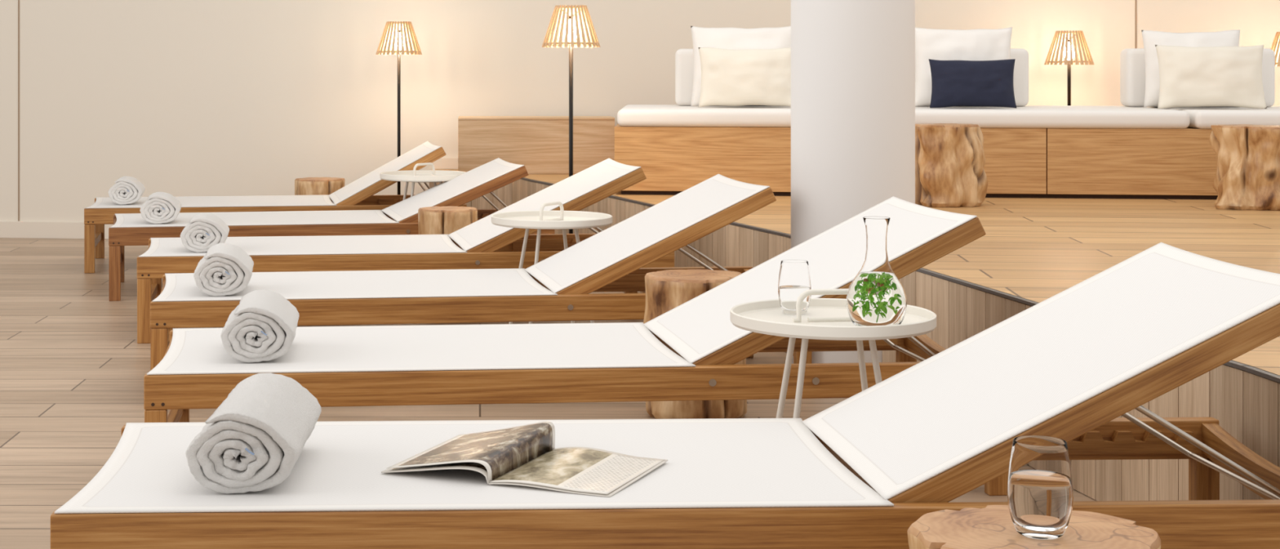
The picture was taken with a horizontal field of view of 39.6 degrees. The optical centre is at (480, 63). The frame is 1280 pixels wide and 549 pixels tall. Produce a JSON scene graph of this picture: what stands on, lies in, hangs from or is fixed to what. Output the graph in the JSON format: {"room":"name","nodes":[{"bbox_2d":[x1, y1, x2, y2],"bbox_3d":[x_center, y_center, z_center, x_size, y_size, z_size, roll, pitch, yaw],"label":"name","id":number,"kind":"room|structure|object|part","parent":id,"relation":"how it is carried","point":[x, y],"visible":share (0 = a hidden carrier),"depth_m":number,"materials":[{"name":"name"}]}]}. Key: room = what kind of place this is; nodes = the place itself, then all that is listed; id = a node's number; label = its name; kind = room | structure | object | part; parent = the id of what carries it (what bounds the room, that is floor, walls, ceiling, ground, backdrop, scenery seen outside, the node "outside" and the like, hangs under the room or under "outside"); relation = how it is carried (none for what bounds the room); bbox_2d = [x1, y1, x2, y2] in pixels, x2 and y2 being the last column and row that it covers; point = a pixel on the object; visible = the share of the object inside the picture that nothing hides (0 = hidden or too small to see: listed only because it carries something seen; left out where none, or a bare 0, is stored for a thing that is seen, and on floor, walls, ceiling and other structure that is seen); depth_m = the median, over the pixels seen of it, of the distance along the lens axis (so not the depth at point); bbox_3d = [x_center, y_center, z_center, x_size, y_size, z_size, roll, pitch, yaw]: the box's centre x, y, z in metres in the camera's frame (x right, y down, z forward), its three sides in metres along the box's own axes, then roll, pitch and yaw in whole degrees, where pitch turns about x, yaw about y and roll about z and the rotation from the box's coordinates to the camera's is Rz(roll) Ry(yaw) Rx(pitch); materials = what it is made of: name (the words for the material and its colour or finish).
{"room":"spa","nodes":[
{"label":"spa","id":0,"kind":"room"},
{"bbox_2d":[0,237,1096,548],"bbox_3d":[0.500,1.050,5.000,15.000,0.100,13.000,0,0,0],"label":"floor","id":1,"kind":"structure","parent":0,"point":[73,366],"depth_m":5.29,"materials":[{"name":"brown wood"}]},
{"bbox_2d":[84,141,466,272],"bbox_3d":[-1.023,0.703,8.883,1.840,0.593,0.683,0,0,-8],"label":"sun lounger","id":2,"kind":"object","parent":1,"relation":"on","point":[358,194],"visible":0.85,"depth_m":8.69,"materials":[{"name":"white fabric"}]},
{"bbox_3d":[-1.865,0.884,8.442,0.048,0.232,0.035,0,0,-8],"label":"leg","id":3,"kind":"part","parent":2,"relation":"part of","materials":[{"name":"brown wood"}]},
{"bbox_3d":[-1.954,0.884,9.079,0.048,0.232,0.035,0,0,-8],"label":"leg","id":4,"kind":"part","parent":2,"relation":"part of","materials":[{"name":"brown wood"}]},
{"bbox_2d":[107,176,145,204],"bbox_3d":[-1.750,0.627,8.751,0.168,0.129,0.232,0,0,-7],"label":"rolled towel","id":5,"kind":"object","parent":2,"relation":"on","point":[127,189],"visible":1,"depth_m":8.64,"materials":[{"name":"white fabric"}]},
{"bbox_3d":[-1.069,0.730,9.206,1.840,0.076,0.032,0,0,-8],"label":"rail","id":6,"kind":"part","parent":2,"relation":"part of","materials":[{"name":"brown wood"}]},
{"bbox_3d":[-0.978,0.730,8.564,1.840,0.076,0.032,0,0,-8],"label":"rail","id":7,"kind":"part","parent":2,"relation":"part of","materials":[{"name":"brown wood"}]},
{"bbox_3d":[-0.478,0.571,8.961,0.595,0.046,0.610,-29,4,-7],"label":"backrest frame","id":8,"kind":"part","parent":2,"relation":"part of","materials":[{"name":"white fabric"}]},
{"bbox_2d":[294,177,345,195],"bbox_3d":[-0.857,0.806,9.440,0.272,0.388,0.263,0,0,0],"label":"stool","id":9,"kind":"object","parent":1,"relation":"on","point":[306,185],"visible":0.3,"depth_m":9.34,"materials":[{"name":"brown wood"}]},
{"bbox_2d":[108,157,555,301],"bbox_3d":[-0.675,0.723,7.930,1.920,0.554,0.683,0,0,-10],"label":"sun lounger","id":10,"kind":"object","parent":1,"relation":"on","point":[401,217],"visible":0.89,"depth_m":7.74,"materials":[{"name":"white fabric"}]},
{"bbox_3d":[-1.540,0.884,7.453,0.048,0.232,0.035,0,0,-10],"label":"leg","id":11,"kind":"part","parent":10,"relation":"part of","materials":[{"name":"brown wood"}]},
{"bbox_3d":[-1.652,0.884,8.086,0.048,0.232,0.035,0,0,-10],"label":"leg","id":12,"kind":"part","parent":10,"relation":"part of","materials":[{"name":"brown wood"}]},
{"bbox_2d":[139,191,181,223],"bbox_3d":[-1.393,0.629,7.711,0.174,0.126,0.232,0,0,-8],"label":"rolled towel","id":13,"kind":"object","parent":10,"relation":"on","point":[160,207],"visible":1,"depth_m":7.60,"materials":[{"name":"white fabric"}]},
{"bbox_3d":[-0.732,0.730,8.251,1.920,0.076,0.032,0,0,-10],"label":"rail","id":14,"kind":"part","parent":10,"relation":"part of","materials":[{"name":"brown wood"}]},
{"bbox_3d":[-0.619,0.730,7.612,1.920,0.076,0.032,0,0,-10],"label":"rail","id":15,"kind":"part","parent":10,"relation":"part of","materials":[{"name":"brown wood"}]},
{"bbox_3d":[-0.123,0.591,8.029,0.610,0.046,0.610,-24,4,-9],"label":"backrest frame","id":16,"kind":"part","parent":10,"relation":"part of","materials":[{"name":"white fabric"}]},
{"bbox_2d":[375,21,422,194],"bbox_3d":[-0.431,0.389,9.400,0.247,1.222,0.247,0,0,0],"label":"floor lamp","id":17,"kind":"object","parent":1,"relation":"on","point":[397,36],"visible":0.71,"depth_m":9.36,"materials":[{"name":"beige wood"}]},
{"bbox_3d":[-0.431,-0.135,9.400,0.247,0.175,0.247,0,0,0],"label":"lamp shade","id":18,"kind":"part","parent":17,"relation":"part of","materials":[{"name":"brown wood"}]},
{"bbox_3d":[-0.431,-0.119,9.400,0.056,0.095,0.056,0,0,0],"label":"light bulb","id":19,"kind":"part","parent":17,"relation":"part of","materials":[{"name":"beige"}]},
{"bbox_2d":[137,158,674,343],"bbox_3d":[-0.293,0.692,6.760,1.960,0.617,0.683,0,0,-7],"label":"sun lounger","id":20,"kind":"object","parent":1,"relation":"on","point":[482,243],"visible":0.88,"depth_m":6.54,"materials":[{"name":"white fabric"}]},
{"bbox_3d":[-1.202,0.884,6.326,0.048,0.232,0.035,0,0,-7],"label":"leg","id":21,"kind":"part","parent":20,"relation":"part of","materials":[{"name":"brown wood"}]},
{"bbox_3d":[-1.281,0.884,6.965,0.048,0.232,0.035,0,0,-7],"label":"leg","id":22,"kind":"part","parent":20,"relation":"part of","materials":[{"name":"brown wood"}]},
{"bbox_2d":[180,213,229,252],"bbox_3d":[-1.021,0.627,6.561,0.174,0.129,0.232,0,0,-6],"label":"rolled towel","id":23,"kind":"object","parent":20,"relation":"on","point":[203,231],"visible":0.97,"depth_m":6.45,"materials":[{"name":"white fabric"}]},
{"bbox_3d":[-0.333,0.730,7.083,1.960,0.076,0.032,0,0,-7],"label":"rail","id":24,"kind":"part","parent":20,"relation":"part of","materials":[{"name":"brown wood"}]},
{"bbox_3d":[-0.254,0.730,6.440,1.960,0.076,0.032,0,0,-7],"label":"rail","id":25,"kind":"part","parent":20,"relation":"part of","materials":[{"name":"brown wood"}]},
{"bbox_3d":[0.247,0.559,6.828,0.725,0.046,0.610,-25,3,-6],"label":"backrest frame","id":26,"kind":"part","parent":20,"relation":"part of","materials":[{"name":"brown wood"}]},
{"bbox_3d":[0.615,0.884,7.197,0.048,0.232,0.035,0,0,-7],"label":"leg","id":27,"kind":"part","parent":20,"relation":"part of","materials":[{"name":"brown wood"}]},
{"bbox_2d":[379,162,466,199],"bbox_3d":[-0.268,0.738,8.470,0.425,0.522,0.425,0,0,0],"label":"tray table","id":28,"kind":"object","parent":1,"relation":"on","point":[413,175],"visible":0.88,"depth_m":8.41,"materials":[{"name":"beige"}]},
{"bbox_3d":[-0.385,0.777,8.513,0.093,0.444,0.013,0,0,20],"label":"leg","id":29,"kind":"part","parent":28,"relation":"part of","materials":[{"name":"beige metal"}]},
{"bbox_3d":[-0.338,0.777,8.366,0.013,0.444,0.093,0,0,34],"label":"leg","id":30,"kind":"part","parent":28,"relation":"part of","materials":[{"name":"beige"}]},
{"bbox_2d":[379,169,466,182],"bbox_3d":[-0.268,0.539,8.470,0.425,0.031,0.425,0,0,0],"label":"tray","id":31,"kind":"object","parent":28,"relation":"on","point":[411,175],"depth_m":8.35,"materials":[{"name":"beige"}]},
{"bbox_3d":[-0.270,0.512,8.468,0.012,0.071,0.162,0,0,38],"label":"handle","id":32,"kind":"part","parent":28,"relation":"part of","materials":[{"name":"beige"}]},
{"bbox_2d":[417,205,477,234],"bbox_3d":[-0.130,0.801,7.380,0.259,0.398,0.249,0,0,0],"label":"stool","id":33,"kind":"object","parent":1,"relation":"on","point":[447,220],"visible":0.31,"depth_m":7.29,"materials":[{"name":"brown wood"}]},
{"bbox_2d":[150,173,811,370],"bbox_3d":[-0.015,0.687,5.577,1.980,0.626,0.683,0,0,-7],"label":"sun lounger","id":34,"kind":"object","parent":1,"relation":"on","point":[558,286],"visible":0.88,"depth_m":5.36,"materials":[{"name":"white fabric"}]},
{"bbox_3d":[-0.934,0.884,5.141,0.048,0.232,0.035,0,0,-7],"label":"leg","id":35,"kind":"part","parent":34,"relation":"part of","materials":[{"name":"brown wood"}]},
{"bbox_3d":[-0.977,0.740,5.460,0.030,0.071,0.616,0,0,-7],"label":"rail","id":36,"kind":"part","parent":34,"relation":"part of","materials":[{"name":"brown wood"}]},
{"bbox_2d":[193,242,253,296],"bbox_3d":[-0.778,0.624,5.374,0.174,0.134,0.301,0,0,-6],"label":"rolled towel","id":37,"kind":"object","parent":34,"relation":"on","point":[225,268],"visible":1,"depth_m":5.23,"materials":[{"name":"white fabric"}]},
{"bbox_3d":[0.025,0.730,5.256,1.980,0.076,0.032,0,0,-7],"label":"rail","id":38,"kind":"part","parent":34,"relation":"part of","materials":[{"name":"brown wood"}]},
{"bbox_3d":[-0.054,0.730,5.900,1.980,0.076,0.032,0,0,-7],"label":"rail","id":39,"kind":"part","parent":34,"relation":"part of","materials":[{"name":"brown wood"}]},
{"bbox_3d":[0.528,0.554,5.645,0.735,0.046,0.610,-25,3,-6],"label":"backrest frame","id":40,"kind":"part","parent":34,"relation":"part of","materials":[{"name":"brown wood"}]},
{"bbox_3d":[0.982,0.884,5.377,0.048,0.232,0.035,0,0,-7],"label":"leg","id":41,"kind":"part","parent":34,"relation":"part of","materials":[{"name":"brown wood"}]},
{"bbox_2d":[491,200,612,324],"bbox_3d":[0.252,0.743,6.200,0.425,0.513,0.425,0,0,0],"label":"tray table","id":42,"kind":"object","parent":1,"relation":"on","point":[540,220],"visible":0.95,"depth_m":6.17,"materials":[{"name":"beige"}]},
{"bbox_3d":[0.133,0.781,6.239,0.093,0.435,0.013,0,0,18],"label":"leg","id":43,"kind":"part","parent":42,"relation":"part of","materials":[{"name":"beige metal"}]},
{"bbox_3d":[0.185,0.781,6.094,0.013,0.435,0.093,0,0,32],"label":"leg","id":44,"kind":"part","parent":42,"relation":"part of","materials":[{"name":"beige metal"}]},
{"bbox_2d":[491,210,612,229],"bbox_3d":[0.252,0.548,6.200,0.425,0.031,0.425,0,0,0],"label":"tray","id":45,"kind":"object","parent":42,"relation":"on","point":[527,220],"depth_m":6.13,"materials":[{"name":"beige"}]},
{"bbox_3d":[0.250,0.521,6.197,0.012,0.071,0.162,0,0,33],"label":"handle","id":46,"kind":"part","parent":42,"relation":"part of","materials":[{"name":"beige metal"}]},
{"bbox_3d":[0.318,0.781,6.306,0.013,0.435,0.093,0,0,32],"label":"leg","id":47,"kind":"part","parent":42,"relation":"part of","materials":[{"name":"beige metal"}]},
{"bbox_3d":[0.371,0.781,6.161,0.093,0.435,0.013,0,0,18],"label":"leg","id":48,"kind":"part","parent":42,"relation":"part of","materials":[{"name":"beige"}]},
{"bbox_2d":[541,4,600,233],"bbox_3d":[0.382,0.379,7.420,0.247,1.243,0.247,0,0,0],"label":"floor lamp","id":49,"kind":"object","parent":1,"relation":"on","point":[571,26],"visible":0.73,"depth_m":7.38,"materials":[{"name":"beige wood"}]},
{"bbox_3d":[0.382,-0.141,7.420,0.056,0.095,0.056,0,0,0],"label":"light bulb","id":50,"kind":"part","parent":49,"relation":"part of","materials":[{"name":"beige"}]},
{"bbox_3d":[0.382,-0.155,7.420,0.247,0.175,0.247,0,0,0],"label":"lamp shade","id":51,"kind":"part","parent":49,"relation":"part of","materials":[{"name":"brown wood"}]},
{"bbox_2d":[143,195,1008,495],"bbox_3d":[0.211,0.677,4.340,1.980,0.645,0.683,0,0,-5],"label":"sun lounger","id":52,"kind":"object","parent":1,"relation":"on","point":[690,351],"visible":0.8,"depth_m":4.11,"materials":[{"name":"white fabric"}]},
{"bbox_3d":[-0.722,0.884,3.937,0.048,0.232,0.035,0,0,-5],"label":"leg","id":53,"kind":"part","parent":52,"relation":"part of","materials":[{"name":"brown wood"}]},
{"bbox_3d":[-0.754,0.740,4.256,0.030,0.071,0.616,0,0,-5],"label":"rail","id":54,"kind":"part","parent":52,"relation":"part of","materials":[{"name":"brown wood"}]},
{"bbox_3d":[-0.778,0.884,4.577,0.048,0.232,0.035,0,0,-5],"label":"leg","id":55,"kind":"part","parent":52,"relation":"part of","materials":[{"name":"brown wood"}]},
{"bbox_2d":[220,289,299,362],"bbox_3d":[-0.524,0.625,4.229,0.174,0.133,0.332,0,0,-4],"label":"rolled towel","id":56,"kind":"object","parent":52,"relation":"on","point":[263,326],"visible":1,"depth_m":4.07,"materials":[{"name":"white fabric"}]},
{"bbox_3d":[0.240,0.730,4.018,1.980,0.076,0.032,0,0,-5],"label":"rail","id":57,"kind":"part","parent":52,"relation":"part of","materials":[{"name":"brown wood"}]},
{"bbox_3d":[0.183,0.730,4.664,1.980,0.076,0.032,0,0,-5],"label":"rail","id":58,"kind":"part","parent":52,"relation":"part of","materials":[{"name":"brown wood"}]},
{"bbox_3d":[0.808,0.545,4.393,0.755,0.046,0.610,-26,2,-4],"label":"backrest frame","id":59,"kind":"part","parent":52,"relation":"part of","materials":[{"name":"brown wood"}]},
{"bbox_3d":[1.145,0.884,4.745,0.048,0.232,0.035,0,0,-5],"label":"leg","id":60,"kind":"part","parent":52,"relation":"part of","materials":[{"name":"brown wood"}]},
{"bbox_3d":[1.177,0.741,4.425,0.030,0.085,0.616,0,0,-5],"label":"rail","id":61,"kind":"part","parent":52,"relation":"part of","materials":[{"name":"brown wood"}]},
{"bbox_3d":[1.201,0.884,4.105,0.048,0.232,0.035,0,0,-5],"label":"leg","id":62,"kind":"part","parent":52,"relation":"part of","materials":[{"name":"brown wood"}]},
{"bbox_2d":[50,241,1279,548],"bbox_3d":[0.388,0.673,3.084,2.120,0.654,0.683,0,0,-2],"label":"sun lounger","id":63,"kind":"object","parent":1,"relation":"on","point":[856,473],"visible":0.88,"depth_m":2.90,"materials":[{"name":"white fabric"}]},
{"bbox_2d":[185,373,321,493],"bbox_3d":[-0.380,0.624,3.010,0.184,0.136,0.386,0,0,1],"label":"rolled towel","id":64,"kind":"object","parent":63,"relation":"on","point":[253,441],"visible":1,"depth_m":2.83,"materials":[{"name":"white fabric"}]},
{"bbox_2d":[381,421,667,497],"bbox_3d":[0.080,0.666,3.027,0.412,0.051,0.285,0,0,25],"label":"magazine","id":65,"kind":"object","parent":63,"relation":"on","point":[525,455],"visible":1,"depth_m":2.99,"materials":[{"name":"multicoloured paper"}]},
{"bbox_3d":[0.399,0.730,2.762,2.120,0.076,0.032,0,0,-2],"label":"rail","id":66,"kind":"part","parent":63,"relation":"part of","materials":[{"name":"brown wood"}]},
{"bbox_3d":[0.377,0.730,3.410,2.120,0.076,0.032,0,0,-2],"label":"rail","id":67,"kind":"part","parent":63,"relation":"part of","materials":[{"name":"brown wood"}]},
{"bbox_3d":[0.993,0.540,3.107,0.780,0.046,0.610,-26,1,-2],"label":"backrest frame","id":68,"kind":"part","parent":63,"relation":"part of","materials":[{"name":"white fabric"}]},
{"bbox_3d":[1.411,0.884,3.443,0.048,0.232,0.035,0,0,-2],"label":"leg","id":69,"kind":"part","parent":63,"relation":"part of","materials":[{"name":"brown wood"}]},
{"bbox_3d":[1.426,0.741,3.122,0.030,0.085,0.616,0,0,-2],"label":"rail","id":70,"kind":"part","parent":63,"relation":"part of","materials":[{"name":"brown wood"}]},
{"bbox_2d":[643,268,746,418],"bbox_3d":[0.618,0.798,5.032,0.274,0.403,0.293,0,0,44],"label":"stool","id":71,"kind":"object","parent":1,"relation":"on","point":[665,290],"visible":0.32,"depth_m":4.93,"materials":[{"name":"brown wood"}]},
{"bbox_2d":[729,288,936,417],"bbox_3d":[0.741,0.737,3.715,0.425,0.525,0.425,0,0,0],"label":"tray table","id":72,"kind":"object","parent":1,"relation":"on","point":[824,318],"visible":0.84,"depth_m":3.69,"materials":[{"name":"beige"}]},
{"bbox_3d":[0.639,0.775,3.788,0.093,0.447,0.014,0,0,36],"label":"leg","id":73,"kind":"part","parent":72,"relation":"part of","materials":[{"name":"beige metal"}]},
{"bbox_2d":[777,259,811,314],"bbox_3d":[0.682,0.485,3.830,0.072,0.113,0.072,0,0,0],"label":"water glass","id":74,"kind":"object","parent":72,"relation":"on","point":[794,277],"visible":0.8,"depth_m":3.80,"materials":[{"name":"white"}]},
{"bbox_3d":[0.645,0.775,3.634,0.093,0.447,0.014,0,0,-40],"label":"leg","id":75,"kind":"part","parent":72,"relation":"part of","materials":[{"name":"beige metal"}]},
{"bbox_3d":[0.738,0.509,3.715,0.162,0.071,0.012,0,0,-7],"label":"handle","id":76,"kind":"part","parent":72,"relation":"part of","materials":[{"name":"beige"}]},
{"bbox_2d":[729,297,936,340],"bbox_3d":[0.741,0.536,3.715,0.425,0.031,0.425,0,0,0],"label":"tray","id":77,"kind":"object","parent":72,"relation":"on","point":[824,318],"depth_m":3.66,"materials":[{"name":"beige"}]},
{"bbox_3d":[0.836,0.775,3.796,0.093,0.447,0.014,0,0,-40],"label":"leg","id":78,"kind":"part","parent":72,"relation":"part of","materials":[{"name":"beige metal"}]},
{"bbox_3d":[0.842,0.775,3.642,0.093,0.447,0.014,0,0,36],"label":"leg","id":79,"kind":"part","parent":72,"relation":"part of","materials":[{"name":"beige metal"}]},
{"bbox_2d":[846,216,906,325],"bbox_3d":[0.805,0.427,3.585,0.120,0.229,0.120,0,0,0],"label":"carafe","id":80,"kind":"object","parent":72,"relation":"on","point":[876,295],"visible":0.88,"depth_m":3.55,"materials":[{"name":"clear glass"}]},
{"bbox_2d":[791,0,915,363],"bbox_3d":[1.164,-0.550,5.520,0.380,3.100,0.380,0,0,0],"label":"column","id":81,"kind":"structure","parent":1,"relation":"on","point":[853,61],"depth_m":5.36,"materials":[{"name":"white paint"}]},
{"bbox_2d":[429,168,1279,500],"bbox_3d":[3.114,0.794,5.528,6.771,0.409,8.661,0,0,0],"label":"platform","id":82,"kind":"object","parent":1,"relation":"on","point":[1031,251],"visible":0.15,"depth_m":5.32,"materials":[{"name":"brown wood"}]},
{"bbox_2d":[457,115,614,173],"bbox_3d":[0.301,0.439,9.563,0.835,0.300,0.294,0,0,0],"label":"wooden cabinet","id":83,"kind":"object","parent":82,"relation":"on","point":[540,144],"visible":0.85,"depth_m":9.42,"materials":[{"name":"brown wood"}]},
{"bbox_3d":[0.301,0.295,9.563,0.835,0.012,0.294,0,0,0],"label":"box lid","id":84,"kind":"part","parent":83,"relation":"part of","materials":[{"name":"brown wood"}]},
{"bbox_3d":[0.630,0.594,7.625,0.429,0.008,3.948,0,0,-21],"label":"edge trim","id":85,"kind":"part","parent":82,"relation":"part of","materials":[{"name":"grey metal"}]},
{"bbox_2d":[614,124,1217,199],"bbox_3d":[2.778,0.437,8.472,4.200,0.305,1.550,0,0,7],"label":"bench","id":86,"kind":"object","parent":82,"relation":"on","point":[1020,162],"visible":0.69,"depth_m":7.74,"materials":[{"name":"brown wood"}]},
{"bbox_3d":[1.542,0.428,7.843,1.885,0.287,0.020,0,0,6],"label":"panel","id":87,"kind":"part","parent":86,"relation":"part of","materials":[{"name":"brown wood"}]},
{"bbox_2d":[617,104,1189,128],"bbox_3d":[1.899,0.244,8.251,2.478,0.078,0.950,0,0,6],"label":"seat cushion","id":88,"kind":"object","parent":86,"relation":"on","point":[631,115],"visible":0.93,"depth_m":7.82,"materials":[{"name":"white fabric"}]},
{"bbox_2d":[675,48,769,106],"bbox_3d":[1.281,0.067,8.588,0.660,0.275,0.170,0,0,6],"label":"cushion","id":89,"kind":"object","parent":88,"relation":"on","point":[684,58],"visible":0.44,"depth_m":8.54,"materials":[{"name":"white fabric"}]},
{"bbox_2d":[690,25,791,106],"bbox_3d":[1.248,0.011,8.360,0.500,0.382,0.202,0,0,7],"label":"throw pillow","id":90,"kind":"object","parent":88,"relation":"on","point":[730,38],"visible":0.28,"depth_m":8.33,"materials":[{"name":"white fabric"}]},
{"bbox_2d":[697,47,791,106],"bbox_3d":[1.239,0.064,8.152,0.461,0.277,0.178,0,0,7],"label":"throw pillow","id":91,"kind":"object","parent":88,"relation":"on","point":[749,77],"visible":0.92,"depth_m":8.09,"materials":[{"name":"beige fabric"}]},
{"bbox_2d":[915,26,1012,106],"bbox_3d":[2.252,0.016,8.243,0.462,0.372,0.207,0,0,-1],"label":"throw pillow","id":92,"kind":"object","parent":88,"relation":"on","point":[930,43],"visible":0.54,"depth_m":8.20,"materials":[{"name":"white fabric"}]},
{"bbox_2d":[928,58,1016,107],"bbox_3d":[2.238,0.091,8.029,0.386,0.222,0.139,0,0,8],"label":"throw pillow","id":93,"kind":"object","parent":88,"relation":"on","point":[988,83],"visible":1,"depth_m":7.98,"materials":[{"name":"blue fabric"}]},
{"bbox_2d":[921,48,1028,106],"bbox_3d":[2.276,0.067,8.472,0.670,0.275,0.170,0,0,7],"label":"cushion","id":94,"kind":"object","parent":88,"relation":"on","point":[1020,77],"visible":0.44,"depth_m":8.36,"materials":[{"name":"white fabric"}]},
{"bbox_2d":[1044,30,1093,105],"bbox_3d":[3.041,0.058,9.120,0.247,0.452,0.247,0,0,0],"label":"table lamp","id":95,"kind":"object","parent":86,"relation":"on","point":[1068,52],"visible":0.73,"depth_m":9.06,"materials":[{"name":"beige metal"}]},
{"bbox_3d":[3.041,-0.066,9.120,0.056,0.095,0.056,0,0,0],"label":"light bulb","id":96,"kind":"part","parent":95,"relation":"part of","materials":[{"name":"beige glass"}]},
{"bbox_3d":[3.041,-0.081,9.120,0.247,0.175,0.247,0,0,0],"label":"lamp shade","id":97,"kind":"part","parent":95,"relation":"part of","materials":[{"name":"brown wood"}]},
{"bbox_3d":[3.631,0.428,7.605,2.310,0.287,0.020,0,0,6],"label":"panel","id":98,"kind":"part","parent":86,"relation":"part of","materials":[{"name":"brown wood"}]},
{"bbox_2d":[1147,106,1279,128],"bbox_3d":[3.965,0.244,8.015,1.638,0.078,0.950,0,0,6],"label":"seat cushion","id":99,"kind":"object","parent":86,"relation":"on","point":[1202,117],"visible":0.51,"depth_m":7.63,"materials":[{"name":"white fabric"}]},
{"bbox_2d":[1141,29,1239,106],"bbox_3d":[3.278,0.024,8.136,0.442,0.357,0.196,0,0,11],"label":"throw pillow","id":100,"kind":"object","parent":99,"relation":"on","point":[1151,38],"visible":0.23,"depth_m":8.11,"materials":[{"name":"white fabric"}]},
{"bbox_2d":[1120,48,1275,106],"bbox_3d":[3.384,0.067,8.343,0.670,0.275,0.170,0,0,6],"label":"cushion","id":101,"kind":"object","parent":99,"relation":"on","point":[1132,60],"visible":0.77,"depth_m":8.29,"materials":[{"name":"white fabric"}]},
{"bbox_2d":[1155,44,1266,108],"bbox_3d":[3.272,0.059,7.911,0.471,0.287,0.174,0,0,7],"label":"throw pillow","id":102,"kind":"object","parent":99,"relation":"on","point":[1189,76],"visible":1,"depth_m":7.86,"materials":[{"name":"beige fabric"}]},
{"bbox_2d":[1270,31,1279,66],"bbox_3d":[4.112,0.062,8.960,0.247,0.444,0.247,0,0,0],"label":"table lamp","id":103,"kind":"object","parent":86,"relation":"on","point":[1275,46],"visible":0.44,"depth_m":8.94,"materials":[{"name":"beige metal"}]},
{"bbox_2d":[915,123,987,207],"bbox_3d":[1.940,0.420,7.375,0.328,0.338,0.287,0,0,0],"label":"stool","id":104,"kind":"object","parent":82,"relation":"on","point":[950,157],"visible":0.93,"depth_m":7.26,"materials":[{"name":"brown wood"}]},
{"bbox_3d":[1.440,0.594,3.273,0.156,0.008,4.153,0,0,-4],"label":"edge trim","id":105,"kind":"part","parent":82,"relation":"part of","materials":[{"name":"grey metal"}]},
{"bbox_2d":[1208,124,1279,210],"bbox_3d":[3.165,0.420,7.226,0.328,0.338,0.336,0,0,16],"label":"stool","id":106,"kind":"object","parent":82,"relation":"on","point":[1247,177],"visible":1,"depth_m":7.12,"materials":[{"name":"brown wood"}]},
{"bbox_2d":[907,504,1160,548],"bbox_3d":[0.754,0.819,2.422,0.328,0.363,0.306,0,0,29],"label":"table","id":107,"kind":"object","parent":1,"relation":"on","point":[990,526],"visible":0.7,"depth_m":2.41,"materials":[{"name":"brown wood"}]},
{"bbox_2d":[1006,435,1073,539],"bbox_3d":[0.756,0.572,2.385,0.086,0.127,0.086,0,0,0],"label":"water glass","id":108,"kind":"object","parent":107,"relation":"on","point":[1040,491],"visible":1,"depth_m":2.35,"materials":[{"name":"clear glass"}]},
{"bbox_2d":[0,0,1279,222],"bbox_3d":[0.011,-0.550,9.929,15.000,3.300,0.202,0,0,7],"label":"wall","id":109,"kind":"structure","parent":0,"point":[175,97],"depth_m":9.93,"materials":[{"name":"beige paint"}]},
{"bbox_2d":[17,0,19,220],"bbox_3d":[-2.645,-0.599,10.133,0.008,3.003,0.003,0,0,7],"label":"trim","id":110,"kind":"structure","parent":109,"relation":"attached to","point":[18,0],"depth_m":10.13,"materials":[{"name":"beige paint"}]},
{"bbox_2d":[0,221,113,239],"bbox_3d":[-3.813,0.953,10.259,7.125,0.095,0.018,0,0,7],"label":"baseboard","id":111,"kind":"structure","parent":109,"relation":"attached to","point":[20,229],"depth_m":10.10,"materials":[{"name":"beige paint"}]},
{"bbox_2d":[432,157,457,168],"bbox_3d":[-0.166,0.557,9.840,0.192,0.064,0.018,0,0,7],"label":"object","id":112,"kind":"structure","parent":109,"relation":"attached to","point":[442,162],"depth_m":9.83,"materials":[{"name":"beige paint"}]},
{"bbox_2d":[1135,0,1137,48],"bbox_3d":[3.500,-0.910,9.426,0.008,2.380,0.003,0,0,6],"label":"trim","id":113,"kind":"structure","parent":109,"relation":"attached to","point":[1135,0],"depth_m":9.43,"materials":[{"name":"beige"}]}
]}

